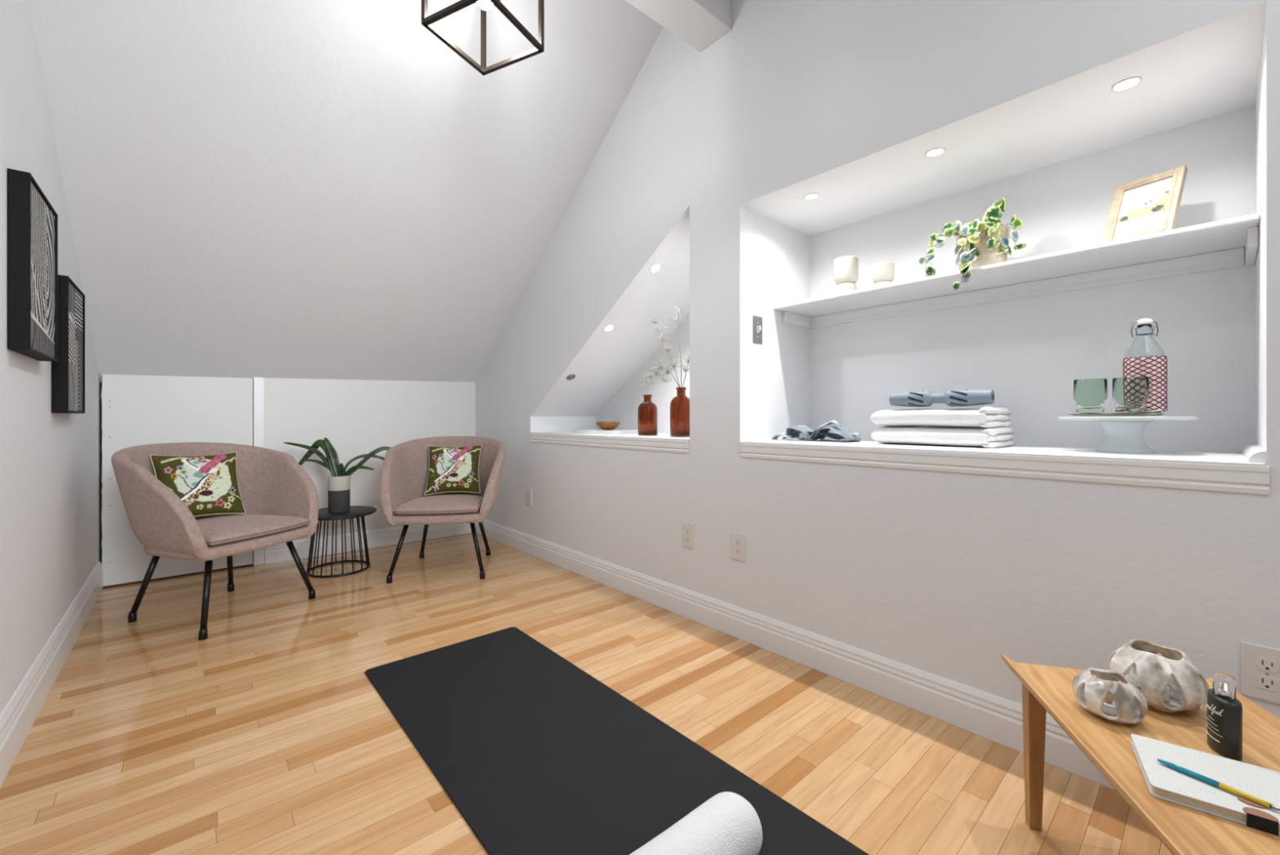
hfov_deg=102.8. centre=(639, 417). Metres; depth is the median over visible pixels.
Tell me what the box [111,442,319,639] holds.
armchair
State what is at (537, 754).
yoga mat
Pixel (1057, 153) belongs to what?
wall niche
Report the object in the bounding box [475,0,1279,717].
wall
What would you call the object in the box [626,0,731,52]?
beam
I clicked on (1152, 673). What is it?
candle holder
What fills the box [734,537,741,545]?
receptacle
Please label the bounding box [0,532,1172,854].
floor
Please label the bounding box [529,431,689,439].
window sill
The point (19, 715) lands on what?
baseboard
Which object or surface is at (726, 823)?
rolled towel
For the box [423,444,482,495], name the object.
throw cushion
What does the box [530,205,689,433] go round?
wall niche
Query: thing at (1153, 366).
print
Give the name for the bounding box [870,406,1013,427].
folded towel
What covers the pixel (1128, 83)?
recessed light
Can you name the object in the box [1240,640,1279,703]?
wall outlet
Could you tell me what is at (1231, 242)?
wall shelf
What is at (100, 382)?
wall
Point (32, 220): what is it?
framed art
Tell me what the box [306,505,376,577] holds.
side table
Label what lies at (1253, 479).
trim
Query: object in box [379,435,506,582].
armchair
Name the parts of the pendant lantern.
bulb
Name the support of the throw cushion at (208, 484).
on the armchair at (280, 499)
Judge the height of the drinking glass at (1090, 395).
0.095 m
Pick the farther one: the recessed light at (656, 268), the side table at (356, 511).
the side table at (356, 511)
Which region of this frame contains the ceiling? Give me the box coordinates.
[28,0,662,382]
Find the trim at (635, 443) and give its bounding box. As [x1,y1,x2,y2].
[529,432,688,453]
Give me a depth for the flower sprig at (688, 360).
2.68 m
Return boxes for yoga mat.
[364,626,869,854]
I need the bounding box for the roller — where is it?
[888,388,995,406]
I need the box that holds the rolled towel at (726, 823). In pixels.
[629,791,762,854]
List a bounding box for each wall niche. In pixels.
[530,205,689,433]
[740,1,1266,463]
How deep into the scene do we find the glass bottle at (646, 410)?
2.83 m
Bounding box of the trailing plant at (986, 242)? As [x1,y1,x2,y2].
[918,196,1026,290]
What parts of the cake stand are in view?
plate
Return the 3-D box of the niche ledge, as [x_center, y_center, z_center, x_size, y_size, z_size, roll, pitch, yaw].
[1.107,0.102,1.832,0.578,0.006,1.419,0,0,-41]
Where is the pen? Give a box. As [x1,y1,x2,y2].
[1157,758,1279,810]
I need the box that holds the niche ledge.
[739,438,1266,466]
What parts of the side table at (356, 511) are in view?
rod, rod, rod, rod, rod, rod, rod, rod, rod, rod, rod, rod, rod, rod, rod, rod, rod, rod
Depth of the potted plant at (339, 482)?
3.15 m
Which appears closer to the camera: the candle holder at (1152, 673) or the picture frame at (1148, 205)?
the candle holder at (1152, 673)
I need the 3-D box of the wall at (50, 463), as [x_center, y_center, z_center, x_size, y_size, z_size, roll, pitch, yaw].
[-0.957,-1.055,0.443,0.100,4.020,6.330,0,0,-41]
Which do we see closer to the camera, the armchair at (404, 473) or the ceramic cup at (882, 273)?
the ceramic cup at (882, 273)
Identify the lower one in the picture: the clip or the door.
the clip
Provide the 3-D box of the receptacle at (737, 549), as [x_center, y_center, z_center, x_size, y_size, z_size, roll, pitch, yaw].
[0.418,0.569,2.182,0.002,0.029,0.033,0,0,-41]
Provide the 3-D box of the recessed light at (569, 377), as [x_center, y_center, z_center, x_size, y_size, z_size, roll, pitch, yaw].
[-0.445,-0.262,3.289,0.060,0.036,0.051,0,0,-37]
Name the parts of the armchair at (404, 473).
leg, leg, seat frame, leg, leg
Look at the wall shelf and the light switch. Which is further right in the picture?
the wall shelf
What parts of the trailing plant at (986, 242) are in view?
pot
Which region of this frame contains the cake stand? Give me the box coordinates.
[1057,416,1198,453]
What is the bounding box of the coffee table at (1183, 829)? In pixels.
[1001,653,1279,854]
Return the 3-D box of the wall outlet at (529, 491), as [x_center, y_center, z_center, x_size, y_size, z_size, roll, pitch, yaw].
[-0.767,0.547,3.533,0.007,0.118,0.075,0,0,-41]
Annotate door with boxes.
[101,373,253,586]
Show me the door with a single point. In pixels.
(137, 410)
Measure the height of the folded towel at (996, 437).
0.067 m
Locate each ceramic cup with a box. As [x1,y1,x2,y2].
[834,255,858,293]
[871,261,894,286]
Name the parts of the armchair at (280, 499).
leg, leg, seat frame, leg, leg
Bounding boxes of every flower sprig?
[641,315,679,386]
[664,306,689,386]
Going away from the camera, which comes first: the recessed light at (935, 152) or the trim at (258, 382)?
the recessed light at (935, 152)
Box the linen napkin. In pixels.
[1067,408,1164,416]
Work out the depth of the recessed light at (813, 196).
2.09 m
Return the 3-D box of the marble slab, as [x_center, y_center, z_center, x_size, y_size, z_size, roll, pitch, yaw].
[-0.207,0.088,3.227,0.340,0.022,0.220,0,0,37]
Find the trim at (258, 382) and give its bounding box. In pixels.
[253,377,264,565]
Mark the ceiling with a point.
(265, 188)
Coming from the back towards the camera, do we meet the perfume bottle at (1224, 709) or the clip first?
the perfume bottle at (1224, 709)
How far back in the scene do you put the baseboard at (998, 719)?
1.83 m
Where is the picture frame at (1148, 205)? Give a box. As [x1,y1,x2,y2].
[1101,164,1187,243]
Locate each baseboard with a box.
[0,560,102,787]
[264,522,471,564]
[474,519,1115,790]
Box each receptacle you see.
[684,527,690,533]
[684,535,690,542]
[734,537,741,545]
[734,546,741,555]
[1255,657,1279,673]
[1255,675,1279,691]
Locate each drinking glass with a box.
[1073,378,1107,412]
[1111,376,1149,412]
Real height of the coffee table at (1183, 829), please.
0.369 m
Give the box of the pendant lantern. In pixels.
[421,0,544,75]
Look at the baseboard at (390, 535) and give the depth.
3.66 m
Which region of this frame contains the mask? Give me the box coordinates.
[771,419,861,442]
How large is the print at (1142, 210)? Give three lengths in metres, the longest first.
0.192 x 0.116 x 0.001 m
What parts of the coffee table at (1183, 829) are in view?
leg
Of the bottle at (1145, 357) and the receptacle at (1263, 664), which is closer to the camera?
the receptacle at (1263, 664)
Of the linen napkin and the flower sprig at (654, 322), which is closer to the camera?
the linen napkin
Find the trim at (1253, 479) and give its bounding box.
[739,442,1269,494]
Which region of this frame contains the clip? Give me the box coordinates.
[1237,795,1278,835]
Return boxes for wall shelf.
[773,213,1259,328]
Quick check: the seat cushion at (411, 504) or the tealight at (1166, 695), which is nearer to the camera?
the tealight at (1166, 695)
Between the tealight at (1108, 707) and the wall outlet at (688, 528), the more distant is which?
the wall outlet at (688, 528)
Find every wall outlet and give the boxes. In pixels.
[526,488,532,506]
[682,521,694,548]
[731,531,746,561]
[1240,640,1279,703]
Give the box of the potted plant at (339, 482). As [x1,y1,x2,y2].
[284,437,391,512]
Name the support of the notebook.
on the coffee table at (1183, 829)
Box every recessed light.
[566,373,575,380]
[604,324,613,331]
[649,263,660,272]
[804,192,819,199]
[924,147,945,157]
[1111,76,1142,92]
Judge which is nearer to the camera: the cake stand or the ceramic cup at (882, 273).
the cake stand
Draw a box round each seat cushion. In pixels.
[195,514,309,545]
[393,493,483,514]
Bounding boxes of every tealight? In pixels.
[1102,693,1117,715]
[1163,685,1169,702]
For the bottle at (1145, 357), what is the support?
on the linen napkin
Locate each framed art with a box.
[7,168,57,361]
[51,275,84,413]
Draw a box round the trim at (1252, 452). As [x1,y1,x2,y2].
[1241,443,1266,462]
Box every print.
[1112,177,1172,239]
[1122,355,1167,409]
[1206,715,1222,742]
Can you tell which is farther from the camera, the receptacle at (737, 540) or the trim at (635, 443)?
the trim at (635, 443)
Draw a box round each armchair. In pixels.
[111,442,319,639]
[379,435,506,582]
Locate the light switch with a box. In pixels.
[752,315,762,343]
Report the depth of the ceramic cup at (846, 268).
2.17 m
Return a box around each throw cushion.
[148,451,246,516]
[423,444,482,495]
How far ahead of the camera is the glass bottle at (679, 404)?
2.63 m
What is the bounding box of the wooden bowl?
[595,421,620,430]
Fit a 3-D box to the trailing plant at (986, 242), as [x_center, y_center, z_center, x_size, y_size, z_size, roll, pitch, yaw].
[1.191,-0.602,1.812,0.277,0.329,0.236,0,0,-7]
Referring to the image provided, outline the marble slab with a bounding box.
[575,429,637,434]
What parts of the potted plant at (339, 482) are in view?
pot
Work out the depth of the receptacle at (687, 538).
2.40 m
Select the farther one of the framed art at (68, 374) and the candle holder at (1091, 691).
the framed art at (68, 374)
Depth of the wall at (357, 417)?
3.63 m
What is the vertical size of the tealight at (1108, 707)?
0.049 m
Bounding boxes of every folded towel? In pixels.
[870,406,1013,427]
[870,426,1015,448]
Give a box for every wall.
[0,0,100,714]
[100,382,102,566]
[264,377,475,540]
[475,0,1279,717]
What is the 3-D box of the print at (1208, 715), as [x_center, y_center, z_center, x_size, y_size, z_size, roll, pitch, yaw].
[1.003,0.542,0.896,0.007,0.034,0.044,0,0,24]
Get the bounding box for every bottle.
[637,394,657,435]
[670,386,689,436]
[1122,318,1167,412]
[1205,671,1242,760]
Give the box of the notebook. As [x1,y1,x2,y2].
[1130,733,1279,835]
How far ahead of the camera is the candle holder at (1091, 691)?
0.98 m
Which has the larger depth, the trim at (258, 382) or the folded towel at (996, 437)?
the trim at (258, 382)
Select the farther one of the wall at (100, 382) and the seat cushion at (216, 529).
the wall at (100, 382)
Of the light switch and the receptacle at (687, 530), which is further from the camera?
the receptacle at (687, 530)
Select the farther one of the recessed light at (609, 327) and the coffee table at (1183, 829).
the recessed light at (609, 327)
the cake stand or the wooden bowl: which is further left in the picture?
the wooden bowl
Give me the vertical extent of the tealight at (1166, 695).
0.076 m
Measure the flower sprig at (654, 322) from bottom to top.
0.659 m
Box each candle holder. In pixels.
[1071,666,1147,723]
[1108,638,1208,711]

